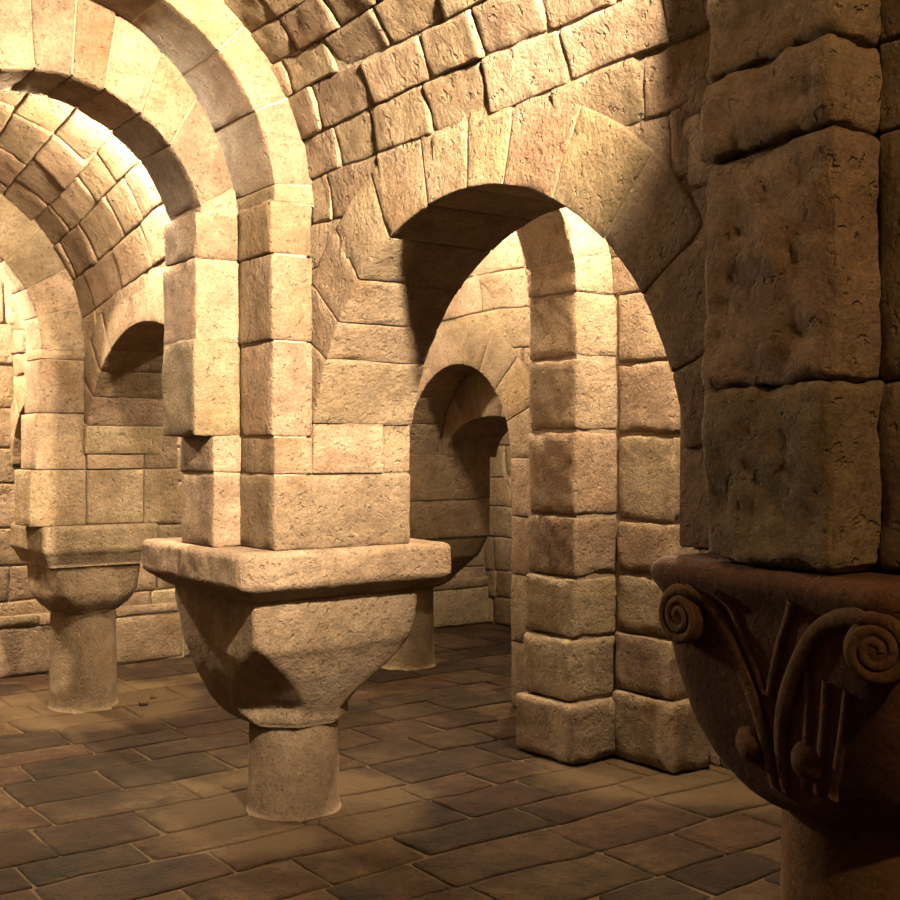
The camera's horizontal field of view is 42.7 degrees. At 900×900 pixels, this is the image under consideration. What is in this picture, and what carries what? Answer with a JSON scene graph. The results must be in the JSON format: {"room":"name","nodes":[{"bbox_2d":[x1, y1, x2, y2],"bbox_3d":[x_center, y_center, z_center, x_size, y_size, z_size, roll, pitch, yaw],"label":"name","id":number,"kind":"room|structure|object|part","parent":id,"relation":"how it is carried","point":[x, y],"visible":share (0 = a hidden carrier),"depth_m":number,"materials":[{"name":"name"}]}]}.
{"room":"stone crypt","nodes":[
{"label":"stone crypt","id":0,"kind":"room"},
{"bbox_2d":[5,286,27,396],"bbox_3d":[-3.478,-0.922,6.977,1.920,1.945,0.957,0,0,-36],"label":"ceiling","id":1,"kind":"structure","parent":0,"point":[19,341],"depth_m":7.78,"materials":[{"name":"stone"}]},
{"bbox_2d":[0,89,169,352],"bbox_3d":[-2.342,-0.817,5.442,1.920,2.134,1.878,0,0,-36],"label":"ceiling","id":2,"kind":"structure","parent":0,"point":[101,211],"depth_m":5.96,"materials":[{"name":"stone"}]},
{"bbox_2d":[0,279,486,624],"bbox_3d":[-2.202,-0.287,8.498,6.507,3.673,0.055,0,0,-36],"label":"wall","id":3,"kind":"structure","parent":0,"point":[16,598],"depth_m":7.90,"materials":[{"name":"stone"}]},
{"bbox_2d":[0,576,488,677],"bbox_3d":[-2.212,1.342,8.444,6.424,0.416,0.050,0,0,-36],"label":"baseboard","id":4,"kind":"structure","parent":3,"relation":"attached to","point":[143,633],"depth_m":8.42,"materials":[{"name":"stone"}]},
{"bbox_2d":[0,623,781,899],"bbox_3d":[0.700,1.566,3.482,9.600,0.048,11.600,0,0,-36],"label":"floor","id":5,"kind":"structure","parent":0,"point":[439,798],"depth_m":4.95,"materials":[{"name":"brown stone"}]},
{"bbox_2d":[10,522,158,713],"bbox_3d":[-2.232,0.999,6.998,0.700,1.122,0.699,0,0,-36],"label":"stone column","id":6,"kind":"structure","parent":5,"relation":"on","point":[81,574],"depth_m":6.81,"materials":[{"name":"grey stone"}]},
{"bbox_2d":[14,349,177,526],"bbox_3d":[-2.198,-0.454,7.018,0.897,1.792,0.611,0,0,-36],"label":"stone pier","id":7,"kind":"object","parent":6,"relation":"on","point":[57,484],"visible":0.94,"depth_m":6.68,"materials":[{"name":"stone"}]},
{"bbox_2d":[10,378,25,464],"bbox_3d":[-2.555,-0.199,7.666,0.477,0.598,1.198,0,0,-36],"label":"stone arch","id":8,"kind":"object","parent":7,"relation":"on","point":[17,408],"visible":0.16,"depth_m":7.83,"materials":[{"name":"stone"}]},
{"bbox_2d":[0,192,83,351],"bbox_3d":[-3.047,-0.024,6.394,2.039,3.148,0.604,0,0,-36],"label":"stone arch","id":9,"kind":"object","parent":7,"relation":"on","point":[40,285],"visible":0.8,"depth_m":6.57,"materials":[{"name":"stone"}]},
{"bbox_2d":[138,701,148,705],"bbox_3d":[-1.859,1.536,6.975,0.053,0.023,0.041,0,0,-36],"label":"chip","id":10,"kind":"object","parent":5,"relation":"on","point":[142,703],"visible":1,"depth_m":6.96,"materials":[{"name":"beige stone"}]},
{"bbox_2d":[141,537,450,822],"bbox_3d":[-0.681,0.977,5.011,1.015,1.167,1.015,0,0,-36],"label":"stone column","id":11,"kind":"structure","parent":5,"relation":"on","point":[282,641],"depth_m":4.76,"materials":[{"name":"grey stone"}]},
{"bbox_2d":[161,198,429,550],"bbox_3d":[-0.710,-0.576,4.986,1.000,1.948,0.909,0,0,-36],"label":"stone pier","id":12,"kind":"object","parent":11,"relation":"on","point":[256,468],"visible":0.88,"depth_m":4.62,"materials":[{"name":"stone"}]},
{"bbox_2d":[0,0,237,223],"bbox_3d":[-1.602,-0.659,4.339,1.621,2.118,0.332,0,0,-36],"label":"stone arch","id":13,"kind":"object","parent":12,"relation":"on","point":[82,55],"visible":0.95,"depth_m":4.45,"materials":[{"name":"stone"}]},
{"bbox_2d":[83,267,163,453],"bbox_3d":[-1.411,-0.418,6.118,0.479,1.050,2.285,0,0,-36],"label":"stone arch","id":14,"kind":"object","parent":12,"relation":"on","point":[123,413],"visible":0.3,"depth_m":6.61,"materials":[{"name":"stone"}]},
{"bbox_2d":[90,0,313,210],"bbox_3d":[-1.744,-0.225,4.223,2.607,3.569,1.014,0,0,-36],"label":"stone arch","id":15,"kind":"object","parent":12,"relation":"on","point":[253,122],"visible":0.45,"depth_m":4.45,"materials":[{"name":"stone"}]},
{"bbox_2d":[381,536,486,670],"bbox_3d":[-0.312,1.087,8.295,0.889,0.945,0.890,0,0,-36],"label":"stone column","id":16,"kind":"structure","parent":5,"relation":"on","point":[417,652],"depth_m":8.12,"materials":[{"name":"grey stone"}]},
{"bbox_2d":[407,442,489,538],"bbox_3d":[-0.289,0.033,8.299,0.841,1.168,0.822,0,0,-36],"label":"stone pier","id":17,"kind":"object","parent":16,"relation":"on","point":[450,496],"visible":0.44,"depth_m":8.01,"materials":[{"name":"stone"}]},
{"bbox_2d":[511,291,708,773],"bbox_3d":[0.835,0.380,6.386,0.967,2.342,1.832,0,0,2],"label":"stone pier","id":18,"kind":"object","parent":5,"relation":"on","point":[595,674],"visible":0.91,"depth_m":5.75,"materials":[{"name":"stone"}]},
{"bbox_2d":[409,321,531,457],"bbox_3d":[0.147,-0.390,7.489,0.282,0.880,1.719,0,0,-36],"label":"stone arch","id":19,"kind":"object","parent":18,"relation":"on","point":[458,349],"visible":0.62,"depth_m":7.33,"materials":[{"name":"stone"}]},
{"bbox_2d":[440,370,507,456],"bbox_3d":[0.451,-0.280,7.715,0.467,0.660,1.717,0,0,-36],"label":"stone arch","id":20,"kind":"object","parent":18,"relation":"on","point":[475,422],"visible":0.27,"depth_m":7.90,"materials":[{"name":"stone"}]},
{"bbox_2d":[516,207,612,297],"bbox_3d":[0.111,-1.229,5.538,1.521,0.884,0.382,0,0,-36],"label":"stone arch","id":21,"kind":"object","parent":18,"relation":"on","point":[562,253],"visible":0.2,"depth_m":5.77,"materials":[{"name":"stone"}]},
{"bbox_2d":[516,232,639,307],"bbox_3d":[0.138,-1.369,5.501,2.084,1.165,1.091,0,0,-36],"label":"stone arch","id":22,"kind":"object","parent":18,"relation":"on","point":[623,281],"visible":0.02,"depth_m":5.81,"materials":[{"name":"stone"}]},
{"bbox_2d":[651,553,899,899],"bbox_3d":[0.991,0.912,2.752,0.784,1.296,0.784,0,0,-30],"label":"stone column","id":23,"kind":"structure","parent":5,"relation":"on","point":[791,677],"depth_m":2.55,"materials":[{"name":"brown stone"}]},
{"bbox_3d":[0.620,0.543,2.703,0.318,0.461,0.061,0,0,41],"label":"stem","id":24,"kind":"part","parent":23,"relation":"part of","materials":[{"name":"brown stone"}]},
{"bbox_3d":[0.697,0.679,2.664,0.065,0.093,0.089,0,0,-36],"label":"knob","id":25,"kind":"part","parent":23,"relation":"part of","materials":[{"name":"brown stone"}]},
{"bbox_2d":[679,0,899,572],"bbox_3d":[0.990,-0.408,2.733,0.742,1.340,0.899,0,0,-30],"label":"stone pier","id":26,"kind":"object","parent":23,"relation":"on","point":[794,141],"visible":1,"depth_m":2.47,"materials":[{"name":"stone"}]},
{"bbox_2d":[306,95,707,448],"bbox_3d":[0.228,-0.569,3.904,0.481,1.131,2.485,0,0,-36],"label":"stone arch","id":27,"kind":"object","parent":26,"relation":"on","point":[418,230],"visible":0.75,"depth_m":3.90,"materials":[{"name":"stone"}]},
{"bbox_3d":[0.789,0.677,2.512,0.090,0.093,0.061,0,0,30],"label":"knob","id":28,"kind":"part","parent":23,"relation":"part of","materials":[{"name":"brown stone"}]},
{"bbox_3d":[0.799,0.543,2.414,0.086,0.460,0.390,0,0,-23],"label":"stem","id":29,"kind":"part","parent":23,"relation":"part of","materials":[{"name":"brown stone"}]},
{"bbox_2d":[224,0,709,343],"bbox_3d":[-0.650,-0.922,3.155,1.920,1.945,2.228,0,0,-36],"label":"ceiling","id":30,"kind":"structure","parent":0,"point":[362,80],"depth_m":3.74,"materials":[{"name":"stone"}]},
{"bbox_2d":[439,231,531,458],"bbox_3d":[-0.567,-0.142,6.775,1.830,3.385,1.906,0,0,-36],"label":"wall","id":31,"kind":"structure","parent":0,"point":[494,296],"depth_m":7.03,"materials":[{"name":"stone"}]},
{"bbox_2d":[484,431,518,626],"bbox_3d":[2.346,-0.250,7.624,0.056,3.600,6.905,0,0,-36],"label":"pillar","id":32,"kind":"structure","parent":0,"point":[498,545],"depth_m":10.18,"materials":[{"name":"stone"}]},
{"bbox_2d":[699,550,728,768],"bbox_3d":[1.276,-0.144,4.283,1.732,3.387,2.709,0,0,-36],"label":"wall","id":33,"kind":"structure","parent":0,"point":[714,759],"depth_m":5.64,"materials":[{"name":"stone"}]}
]}

